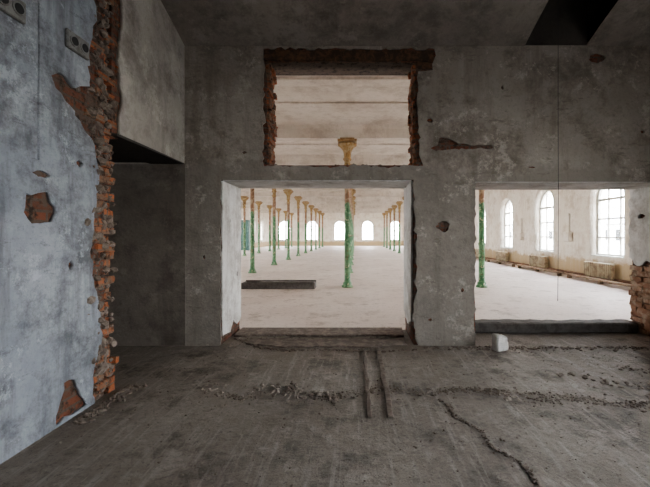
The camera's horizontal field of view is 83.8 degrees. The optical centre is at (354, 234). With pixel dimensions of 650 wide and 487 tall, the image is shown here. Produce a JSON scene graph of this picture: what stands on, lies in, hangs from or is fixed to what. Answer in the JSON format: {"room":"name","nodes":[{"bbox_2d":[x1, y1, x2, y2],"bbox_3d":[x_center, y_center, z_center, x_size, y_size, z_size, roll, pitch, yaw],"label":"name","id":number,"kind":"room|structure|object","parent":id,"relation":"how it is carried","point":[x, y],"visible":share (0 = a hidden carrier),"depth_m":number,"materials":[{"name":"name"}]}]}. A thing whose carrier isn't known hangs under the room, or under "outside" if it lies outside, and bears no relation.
{"room":"abandoned factory room","nodes":[
{"label":"abandoned factory room","id":0,"kind":"room"},
{"bbox_2d":[24,0,103,423],"bbox_3d":[-2.560,-0.875,-0.110,0.420,4.750,6.980,0,0,0],"label":"wall","id":1,"kind":"structure","parent":0,"point":[37,208],"depth_m":3.05,"materials":[{"name":"brick"}]},
{"bbox_2d":[0,0,102,463],"bbox_3d":[-2.335,-0.875,-0.140,0.030,4.750,6.920,0,0,0],"label":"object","id":2,"kind":"structure","parent":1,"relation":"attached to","point":[49,338],"depth_m":2.70,"materials":[{"name":"grey paint"}]},
{"bbox_2d":[0,0,25,23],"bbox_3d":[-2.299,-1.522,2.409,0.042,0.156,0.176,0,0,0],"label":"electrical socket","id":3,"kind":"object","parent":2,"relation":"attached to","point":[16,9],"visible":1,"depth_m":2.42,"materials":[{"name":"plastic"}]},
{"bbox_2d":[65,28,88,59],"bbox_3d":[-2.299,-1.580,3.000,0.042,0.150,0.240,0,0,0],"label":"electrical socket","id":4,"kind":"object","parent":2,"relation":"attached to","point":[73,42],"visible":1,"depth_m":2.97,"materials":[{"name":"plastic"}]},
{"bbox_2d":[83,0,119,396],"bbox_3d":[-2.436,-0.833,3.362,0.255,4.665,0.499,0,0,0],"label":"bricks","id":5,"kind":"object","parent":1,"relation":"attached to","point":[106,179],"visible":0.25,"depth_m":3.41},
{"bbox_2d":[74,0,117,396],"bbox_3d":[-2.346,-0.825,3.295,0.152,4.608,0.569,0,0,-3],"label":"mortar","id":6,"kind":"object","parent":5,"relation":"attached to","point":[107,221],"visible":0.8,"depth_m":3.33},
{"bbox_2d":[108,151,142,161],"bbox_3d":[-3.890,-1.040,4.040,2.220,0.120,1.680,0,0,0],"label":"ceiling","id":7,"kind":"structure","parent":0,"point":[116,157],"depth_m":4.63,"materials":[{"name":"paint"}]},
{"bbox_2d":[106,0,184,163],"bbox_3d":[-2.539,-2.106,4.180,0.462,2.288,1.420,0,0,0],"label":"wall","id":8,"kind":"structure","parent":0,"point":[149,89],"depth_m":4.04,"materials":[{"name":"concrete"}]},
{"bbox_2d":[241,208,268,247],"bbox_3d":[-12.075,-0.900,27.860,0.550,4.800,44.280,0,0,0],"label":"wall","id":9,"kind":"structure","parent":0,"point":[264,217],"depth_m":46.06,"materials":[{"name":"paint"}]},
{"bbox_2d":[0,246,649,486],"bbox_3d":[-1.875,1.575,23.200,19.850,0.150,53.600,0,0,0],"label":"floor","id":10,"kind":"structure","parent":0,"point":[230,437],"depth_m":3.18,"materials":[{"name":"concrete"}]},
{"bbox_2d":[70,384,146,424],"bbox_3d":[-2.168,1.488,3.229,0.224,0.024,0.766,0,0,0],"label":"debris","id":11,"kind":"object","parent":10,"relation":"on","point":[78,420],"visible":1,"depth_m":3.17,"materials":[{"name":"grey concrete"}]},
{"bbox_2d":[241,196,248,255],"bbox_3d":[-7.900,-0.627,25.800,0.540,4.255,0.540,0,0,0],"label":"column","id":12,"kind":"structure","parent":10,"relation":"on","point":[244,199],"depth_m":25.73,"materials":[{"name":"metal"}]},
{"bbox_2d":[241,220,249,250],"bbox_3d":[-10.450,0.050,33.935,1.100,2.900,0.730,0,0,0],"label":"tall cabinet","id":13,"kind":"object","parent":10,"relation":"on","point":[247,221],"visible":0.42,"depth_m":33.60,"materials":[{"name":"teal paint"}]},
{"bbox_2d":[248,189,256,272],"bbox_3d":[-4.050,-0.627,14.250,0.540,4.255,0.540,0,0,0],"label":"column","id":14,"kind":"structure","parent":10,"relation":"on","point":[252,269],"depth_m":14.19,"materials":[{"name":"metal"}]},
{"bbox_2d":[255,201,262,252],"bbox_3d":[-7.900,-0.627,29.650,0.540,4.255,0.540,0,0,0],"label":"column","id":15,"kind":"structure","parent":10,"relation":"on","point":[258,203],"depth_m":29.57,"materials":[{"name":"metal"}]},
{"bbox_2d":[267,205,272,250],"bbox_3d":[-7.900,-0.627,33.500,0.540,4.255,0.540,0,0,0],"label":"column","id":16,"kind":"structure","parent":10,"relation":"on","point":[269,207],"depth_m":33.42,"materials":[{"name":"metal"}]},
{"bbox_2d":[271,189,276,264],"bbox_3d":[-4.050,-0.627,18.100,0.540,4.255,0.540,0,0,0],"label":"column","id":17,"kind":"structure","parent":10,"relation":"on","point":[274,191],"depth_m":18.03,"materials":[{"name":"metal"}]},
{"bbox_2d":[241,280,315,288],"bbox_3d":[-2.135,1.400,10.215,2.030,0.200,0.470,0,0,0],"label":"trough","id":18,"kind":"object","parent":10,"relation":"on","point":[248,284],"visible":1,"depth_m":10.00,"materials":[{"name":"grey concrete"}]},
{"bbox_2d":[276,208,281,249],"bbox_3d":[-7.900,-0.627,37.350,0.540,4.255,0.540,0,0,0],"label":"column","id":19,"kind":"structure","parent":10,"relation":"on","point":[278,210],"depth_m":37.27,"materials":[{"name":"metal"}]},
{"bbox_2d":[283,211,286,247],"bbox_3d":[-7.900,-0.627,41.200,0.540,4.255,0.540,0,0,0],"label":"column","id":20,"kind":"structure","parent":10,"relation":"on","point":[284,212],"depth_m":41.12,"materials":[{"name":"metal"}]},
{"bbox_2d":[283,189,293,259],"bbox_3d":[-4.050,-0.627,21.950,0.540,4.255,0.540,0,0,0],"label":"column","id":21,"kind":"structure","parent":10,"relation":"on","point":[288,192],"depth_m":21.87,"materials":[{"name":"metal"}]},
{"bbox_2d":[290,213,293,246],"bbox_3d":[-7.900,-0.627,45.050,0.540,4.255,0.540,0,0,0],"label":"column","id":22,"kind":"structure","parent":10,"relation":"on","point":[291,214],"depth_m":44.96,"materials":[{"name":"metal"}]},
{"bbox_2d":[294,196,301,255],"bbox_3d":[-4.050,-0.627,25.800,0.540,4.255,0.540,0,0,0],"label":"column","id":23,"kind":"structure","parent":10,"relation":"on","point":[297,198],"depth_m":25.72,"materials":[{"name":"metal"}]},
{"bbox_2d":[302,201,308,252],"bbox_3d":[-4.050,-0.627,29.650,0.540,4.255,0.540,0,0,0],"label":"column","id":24,"kind":"structure","parent":10,"relation":"on","point":[305,203],"depth_m":29.57,"materials":[{"name":"metal"}]},
{"bbox_2d":[308,205,314,250],"bbox_3d":[-4.050,-0.627,33.500,0.540,4.255,0.540,0,0,0],"label":"column","id":25,"kind":"structure","parent":10,"relation":"on","point":[311,207],"depth_m":33.42,"materials":[{"name":"metal"}]},
{"bbox_2d":[225,335,402,348],"bbox_3d":[-0.510,1.489,5.202,2.426,0.022,0.928,0,0,0],"label":"threshold debris","id":26,"kind":"object","parent":10,"relation":"on","point":[268,335],"visible":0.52,"depth_m":5.05,"materials":[{"name":"grey concrete"}]},
{"bbox_2d":[313,208,318,249],"bbox_3d":[-4.050,-0.627,37.350,0.540,4.255,0.540,0,0,0],"label":"column","id":27,"kind":"structure","parent":10,"relation":"on","point":[314,209],"depth_m":37.28,"materials":[{"name":"metal"}]},
{"bbox_2d":[234,327,403,336],"bbox_3d":[-0.520,1.482,5.503,2.520,0.035,0.434,0,0,0],"label":"threshold slab","id":28,"kind":"object","parent":10,"relation":"on","point":[245,331],"depth_m":5.48,"materials":[{"name":"grey concrete"}]},
{"bbox_2d":[317,211,321,247],"bbox_3d":[-4.050,-0.627,41.200,0.540,4.255,0.540,0,0,0],"label":"column","id":29,"kind":"structure","parent":10,"relation":"on","point":[318,212],"depth_m":41.12,"materials":[{"name":"metal"}]},
{"bbox_2d":[320,213,324,246],"bbox_3d":[-4.050,-0.627,45.050,0.540,4.255,0.540,0,0,0],"label":"column","id":30,"kind":"structure","parent":10,"relation":"on","point":[321,214],"depth_m":44.96,"materials":[{"name":"metal"}]},
{"bbox_2d":[233,337,416,352],"bbox_3d":[-0.508,1.489,4.779,2.614,0.023,0.432,0,0,12],"label":"broken edge","id":31,"kind":"object","parent":10,"relation":"on","point":[236,338],"visible":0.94,"depth_m":4.69,"materials":[{"name":"grey concrete"}]},
{"bbox_2d":[44,347,646,486],"bbox_3d":[0.899,1.494,2.994,6.215,0.013,3.616,0,0,0],"label":"crumb","id":32,"kind":"object","parent":10,"relation":"on","point":[290,467],"visible":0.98,"depth_m":3.02,"materials":[{"name":"paint"}]},
{"bbox_2d":[338,137,356,287],"bbox_3d":[-0.220,-0.627,10.400,0.540,4.255,0.540,0,0,0],"label":"column","id":33,"kind":"structure","parent":10,"relation":"on","point":[346,144],"depth_m":10.32,"materials":[{"name":"metal"}]},
{"bbox_2d":[350,164,352,272],"bbox_3d":[-0.220,-0.627,14.250,0.540,4.255,0.540,0,0,0],"label":"column","id":34,"kind":"structure","parent":10,"relation":"on","point":[351,270],"depth_m":14.18,"materials":[{"name":"metal"}]},
{"bbox_2d":[351,189,353,264],"bbox_3d":[-0.220,-0.627,18.100,0.540,4.255,0.540,0,0,0],"label":"column","id":35,"kind":"structure","parent":10,"relation":"on","point":[351,189],"depth_m":18.04,"materials":[{"name":"metal"}]},
{"bbox_2d":[352,189,355,259],"bbox_3d":[-0.220,-0.627,21.950,0.540,4.255,0.540,0,0,0],"label":"column","id":36,"kind":"structure","parent":10,"relation":"on","point":[354,190],"depth_m":21.90,"materials":[{"name":"metal"}]},
{"bbox_2d":[353,205,355,250],"bbox_3d":[-0.220,-0.627,33.500,0.540,4.255,0.540,0,0,0],"label":"column","id":37,"kind":"structure","parent":10,"relation":"on","point":[354,205],"depth_m":33.48,"materials":[{"name":"metal"}]},
{"bbox_2d":[363,351,393,417],"bbox_3d":[0.215,1.487,3.785,0.247,0.026,1.670,0,0,0],"label":"edging","id":38,"kind":"object","parent":10,"relation":"on","point":[388,402],"visible":1,"depth_m":3.51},
{"bbox_2d":[382,213,385,246],"bbox_3d":[3.650,-0.627,45.050,0.540,4.255,0.540,0,0,0],"label":"column","id":39,"kind":"structure","parent":10,"relation":"on","point":[383,214],"depth_m":44.98,"materials":[{"name":"metal"}]},
{"bbox_2d":[385,211,388,247],"bbox_3d":[3.650,-0.627,41.200,0.540,4.255,0.540,0,0,0],"label":"column","id":40,"kind":"structure","parent":10,"relation":"on","point":[386,212],"depth_m":41.14,"materials":[{"name":"metal"}]},
{"bbox_2d":[387,208,392,249],"bbox_3d":[3.650,-0.627,37.350,0.540,4.255,0.540,0,0,0],"label":"column","id":41,"kind":"structure","parent":10,"relation":"on","point":[390,210],"depth_m":37.27,"materials":[{"name":"metal"}]},
{"bbox_2d":[391,205,396,250],"bbox_3d":[3.650,-0.627,33.500,0.540,4.255,0.540,0,0,0],"label":"column","id":42,"kind":"structure","parent":10,"relation":"on","point":[394,207],"depth_m":33.42,"materials":[{"name":"metal"}]},
{"bbox_2d":[396,201,402,252],"bbox_3d":[3.650,-0.627,29.650,0.540,4.255,0.540,0,0,0],"label":"column","id":43,"kind":"structure","parent":10,"relation":"on","point":[399,203],"depth_m":29.57,"materials":[{"name":"metal"}]},
{"bbox_2d":[200,380,649,412],"bbox_3d":[1.344,1.485,3.346,5.713,0.029,0.529,0,0,2],"label":"debris","id":44,"kind":"object","parent":10,"relation":"on","point":[372,391],"visible":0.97,"depth_m":3.37,"materials":[{"name":"paint"}]},
{"bbox_2d":[253,365,649,403],"bbox_3d":[1.636,1.485,3.506,5.267,0.029,1.261,0,0,0],"label":"clod","id":45,"kind":"object","parent":10,"relation":"on","point":[605,381],"visible":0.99,"depth_m":3.53,"materials":[{"name":"paint"}]},
{"bbox_2d":[476,190,487,287],"bbox_3d":[3.650,-0.627,10.400,0.540,4.255,0.540,0,0,0],"label":"column","id":46,"kind":"structure","parent":10,"relation":"on","point":[481,283],"depth_m":10.33,"materials":[{"name":"metal"}]},
{"bbox_2d":[437,398,541,486],"bbox_3d":[0.978,1.493,2.617,0.127,0.014,1.428,0,0,-18],"label":"crack","id":47,"kind":"object","parent":10,"relation":"on","point":[525,467],"visible":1,"depth_m":2.54,"materials":[{"name":"grey concrete"}]},
{"bbox_2d":[491,333,507,351],"bbox_3d":[1.879,1.388,4.700,0.198,0.224,0.160,0,0,-17],"label":"block","id":48,"kind":"object","parent":10,"relation":"on","point":[499,343],"visible":1,"depth_m":4.63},
{"bbox_2d":[496,251,507,263],"bbox_3d":[7.830,1.190,19.290,0.140,0.620,1.380,0,0,0],"label":"radiator","id":49,"kind":"object","parent":10,"relation":"on","point":[503,256],"visible":0.98,"depth_m":19.02,"materials":[{"name":"metal"}]},
{"bbox_2d":[424,345,648,352],"bbox_3d":[2.602,1.488,4.722,3.395,0.024,0.285,0,0,0],"label":"debris","id":50,"kind":"object","parent":10,"relation":"on","point":[617,348],"visible":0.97,"depth_m":4.77,"materials":[{"name":"paint"}]},
{"bbox_2d":[529,255,546,268],"bbox_3d":[7.830,1.190,15.460,0.140,0.620,1.380,0,0,0],"label":"radiator","id":51,"kind":"object","parent":10,"relation":"on","point":[534,260],"visible":0.98,"depth_m":15.29,"materials":[{"name":"metal"}]},
{"bbox_2d":[448,386,649,411],"bbox_3d":[2.424,1.492,2.982,3.208,0.016,0.463,0,0,24],"label":"debris","id":52,"kind":"object","parent":10,"relation":"on","point":[494,389],"visible":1,"depth_m":3.40,"materials":[{"name":"paint"}]},
{"bbox_2d":[476,257,630,286],"bbox_3d":[7.510,1.425,28.285,0.180,0.150,37.970,0,0,0],"label":"bench","id":53,"kind":"object","parent":10,"relation":"on","point":[569,275],"visible":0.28,"depth_m":12.67,"materials":[{"name":"brown wood"}]},
{"bbox_2d":[475,319,638,332],"bbox_3d":[2.997,1.415,5.623,2.675,0.170,0.273,0,0,0],"label":"kerb","id":54,"kind":"object","parent":10,"relation":"on","point":[514,325],"visible":0.89,"depth_m":5.50,"materials":[{"name":"grey concrete"}]},
{"bbox_2d":[584,261,614,283],"bbox_3d":[7.830,1.190,11.630,0.140,0.620,1.380,0,0,0],"label":"radiator","id":55,"kind":"object","parent":10,"relation":"on","point":[595,269],"visible":1,"depth_m":11.46,"materials":[{"name":"metal"}]},
{"bbox_2d":[241,76,410,212],"bbox_3d":[-1.875,-3.027,27.675,19.850,0.545,44.650,0,0,0],"label":"ceiling","id":56,"kind":"structure","parent":0,"point":[312,113],"depth_m":10.22,"materials":[{"name":"paint"}]},
{"bbox_2d":[246,338,406,347],"bbox_3d":[-0.398,1.489,4.990,2.205,0.022,0.420,0,0,0],"label":"threshold slab","id":57,"kind":"object","parent":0,"point":[270,342],"depth_m":4.97,"materials":[{"name":"grey concrete"}]},
{"bbox_2d":[271,213,403,245],"bbox_3d":[-1.875,-0.900,50.250,19.850,4.800,0.500,0,0,0],"label":"wall","id":58,"kind":"structure","parent":0,"point":[329,219],"depth_m":50.00,"materials":[{"name":"paint"}]},
{"bbox_2d":[279,221,286,239],"bbox_3d":[-9.800,-0.634,50.195,1.596,2.687,0.290,0,0,0],"label":"window","id":59,"kind":"structure","parent":58,"relation":"in","point":[282,226],"depth_m":50.27,"materials":[{"name":"paint"}]},
{"bbox_2d":[307,221,317,239],"bbox_3d":[-5.950,-0.634,50.195,1.596,2.687,0.290,0,0,0],"label":"window","id":60,"kind":"structure","parent":58,"relation":"in","point":[313,221],"depth_m":50.26,"materials":[{"name":"paint"}]},
{"bbox_2d":[334,221,343,239],"bbox_3d":[-2.100,-0.634,50.195,1.596,2.687,0.290,0,0,0],"label":"window","id":61,"kind":"structure","parent":58,"relation":"in","point":[337,221],"depth_m":50.26,"materials":[{"name":"paint"}]},
{"bbox_2d":[362,221,372,239],"bbox_3d":[1.750,-0.634,50.195,1.596,2.687,0.290,0,0,0],"label":"window","id":62,"kind":"structure","parent":58,"relation":"in","point":[365,226],"depth_m":50.27,"materials":[{"name":"paint"}]},
{"bbox_2d":[161,0,649,45],"bbox_3d":[1.260,-3.005,0.650,8.080,0.890,8.500,0,0,0],"label":"ceiling","id":63,"kind":"structure","parent":0,"point":[196,22],"depth_m":4.57,"materials":[{"name":"paint"}]},
{"bbox_2d":[525,0,586,44],"bbox_3d":[2.715,-3.335,3.660,1.230,1.530,2.720,0,0,0],"label":"shaft","id":64,"kind":"object","parent":63,"relation":"in","point":[561,22],"depth_m":4.86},
{"bbox_2d":[557,157,558,300],"bbox_3d":[2.703,-1.560,4.805,0.011,4.880,0.016,0,0,0],"label":"hanging cable","id":65,"kind":"object","parent":63,"relation":"hanging from","point":[558,157],"visible":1,"depth_m":4.80,"materials":[{"name":"black rubber"}]},
{"bbox_2d":[587,0,616,41],"bbox_3d":[3.205,-3.285,3.700,0.150,1.430,2.400,0,0,0],"label":"shaft","id":66,"kind":"object","parent":63,"relation":"in","point":[593,6],"visible":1,"depth_m":4.70,"materials":[{"name":"paint"}]},
{"bbox_2d":[203,165,649,344],"bbox_3d":[-1.875,0.275,5.320,19.850,2.450,0.800,0,0,0],"label":"wall","id":67,"kind":"structure","parent":0,"point":[443,226],"depth_m":4.92,"materials":[{"name":"concrete"}]},
{"bbox_2d":[221,181,240,335],"bbox_3d":[-1.817,0.320,5.320,0.030,2.159,0.820,0,0,0],"label":"plaster","id":68,"kind":"object","parent":67,"relation":"attached to","point":[230,194],"visible":0.98,"depth_m":5.23,"materials":[{"name":"white paint"}]},
{"bbox_2d":[223,180,410,188],"bbox_3d":[-0.515,-0.748,5.320,2.570,0.025,0.780,0,0,0],"label":"plaster","id":69,"kind":"object","parent":67,"relation":"attached to","point":[243,184],"visible":1,"depth_m":5.26,"materials":[{"name":"grey paint"}]},
{"bbox_2d":[114,45,649,345],"bbox_3d":[0.050,-0.950,4.907,10.500,4.900,0.025,0,0,0],"label":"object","id":70,"kind":"structure","parent":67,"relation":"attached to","point":[553,102],"depth_m":4.89,"materials":[{"name":"grey concrete"}]},
{"bbox_2d":[104,164,184,345],"bbox_3d":[-3.650,0.270,4.891,2.700,2.460,0.005,0,0,0],"label":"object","id":71,"kind":"structure","parent":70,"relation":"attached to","point":[148,287],"depth_m":4.89,"materials":[{"name":"grey concrete"}]},
{"bbox_2d":[403,181,412,323],"bbox_3d":[0.782,0.265,5.337,0.025,2.070,0.806,0,0,0],"label":"plaster","id":72,"kind":"object","parent":67,"relation":"attached to","point":[408,191],"visible":0.95,"depth_m":5.20,"materials":[{"name":"white paint"}]},
{"bbox_2d":[242,47,642,164],"bbox_3d":[-1.875,-2.275,5.120,19.850,2.650,0.400,0,0,0],"label":"masonry","id":73,"kind":"object","parent":67,"relation":"attached to","point":[299,67],"visible":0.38,"depth_m":4.95,"materials":[{"name":"brick"}]},
{"bbox_2d":[273,75,407,90],"bbox_3d":[-1.875,-2.025,5.335,19.850,2.150,0.030,0,0,0],"label":"plaster","id":74,"kind":"object","parent":73,"relation":"attached to","point":[276,75],"visible":0.05,"depth_m":5.32,"materials":[{"name":"paint"}]},
{"bbox_2d":[266,63,416,164],"bbox_3d":[-0.185,-1.663,5.127,2.201,1.418,0.393,0,0,0],"label":"bricks","id":75,"kind":"object","parent":73,"relation":"attached to","point":[271,73],"visible":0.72,"depth_m":5.04},
{"bbox_2d":[264,49,434,72],"bbox_3d":[-0.075,-2.393,5.105,2.335,0.276,0.454,0,0,0],"label":"lintel","id":76,"kind":"object","parent":73,"relation":"attached to","point":[425,58],"visible":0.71,"depth_m":4.89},
{"bbox_2d":[475,182,649,189],"bbox_3d":[3.010,-0.728,5.320,2.740,0.025,0.780,0,0,0],"label":"plaster","id":77,"kind":"object","parent":67,"relation":"attached to","point":[478,185],"visible":0.73,"depth_m":5.22,"materials":[{"name":"grey paint"}]},
{"bbox_2d":[628,265,649,335],"bbox_3d":[4.396,0.972,5.319,0.173,1.081,0.801,0,0,0],"label":"bricks","id":78,"kind":"object","parent":67,"relation":"attached to","point":[639,303],"visible":0.96,"depth_m":5.48},
{"bbox_2d":[628,187,649,265],"bbox_3d":[4.355,-0.068,5.320,0.040,1.336,0.840,0,0,0],"label":"plaster","id":79,"kind":"object","parent":67,"relation":"attached to","point":[639,201],"visible":0.96,"depth_m":5.50,"materials":[{"name":"beige paint"}]},
{"bbox_2d":[474,190,632,280],"bbox_3d":[8.325,-0.900,27.860,0.550,4.800,44.280,0,0,0],"label":"wall","id":80,"kind":"structure","parent":0,"point":[581,205],"depth_m":14.57,"materials":[{"name":"paint"}]},
{"bbox_2d":[501,200,511,248],"bbox_3d":[8.245,-0.634,19.260,0.290,2.687,1.596,0,0,0],"label":"window","id":81,"kind":"structure","parent":80,"relation":"in","point":[508,201],"depth_m":19.83,"materials":[{"name":"paint"}]},
{"bbox_2d":[517,218,523,239],"bbox_3d":[7.955,-0.275,17.350,0.180,1.050,0.360,0,0,0],"label":"box","id":82,"kind":"object","parent":80,"relation":"attached to","point":[520,236],"visible":1,"depth_m":17.26,"materials":[{"name":"paint"}]},
{"bbox_2d":[535,190,553,251],"bbox_3d":[8.245,-0.634,15.430,0.290,2.687,1.596,0,0,0],"label":"window","id":83,"kind":"structure","parent":80,"relation":"in","point":[546,191],"depth_m":15.69,"materials":[{"name":"paint"}]},
{"bbox_2d":[476,256,630,283],"bbox_3d":[7.970,1.380,27.750,0.090,0.090,43.500,0,0,0],"label":"pipe","id":84,"kind":"object","parent":80,"relation":"attached to","point":[560,270],"visible":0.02,"depth_m":13.54,"materials":[{"name":"metal"}]},
{"bbox_2d":[563,214,572,241],"bbox_3d":[7.955,-0.275,13.500,0.180,1.050,0.360,0,0,0],"label":"box","id":85,"kind":"object","parent":80,"relation":"attached to","point":[567,236],"visible":1,"depth_m":13.43,"materials":[{"name":"paint"}]},
{"bbox_2d":[591,190,623,258],"bbox_3d":[8.245,-0.634,11.600,0.290,2.687,1.596,0,0,0],"label":"window","id":86,"kind":"structure","parent":80,"relation":"in","point":[621,196],"depth_m":11.85,"materials":[{"name":"paint"}]},
{"label":"outside","id":87,"kind":"structure","parent":0,"visible":0},
{"bbox_2d":[510,244,623,254],"bbox_3d":[15.000,2.600,25.000,150.000,0.200,170.000,0,0,0],"label":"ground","id":88,"kind":"structure","parent":87,"point":[616,252],"depth_m":54.72,"materials":[{"name":"white"}]},
{"bbox_2d":[510,214,623,249],"bbox_3d":[48.000,-0.600,65.000,9.000,6.200,121.000,0,0,0],"label":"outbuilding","id":89,"kind":"structure","parent":88,"relation":"on","point":[614,223],"depth_m":62.18,"materials":[{"name":"white"}]}
]}

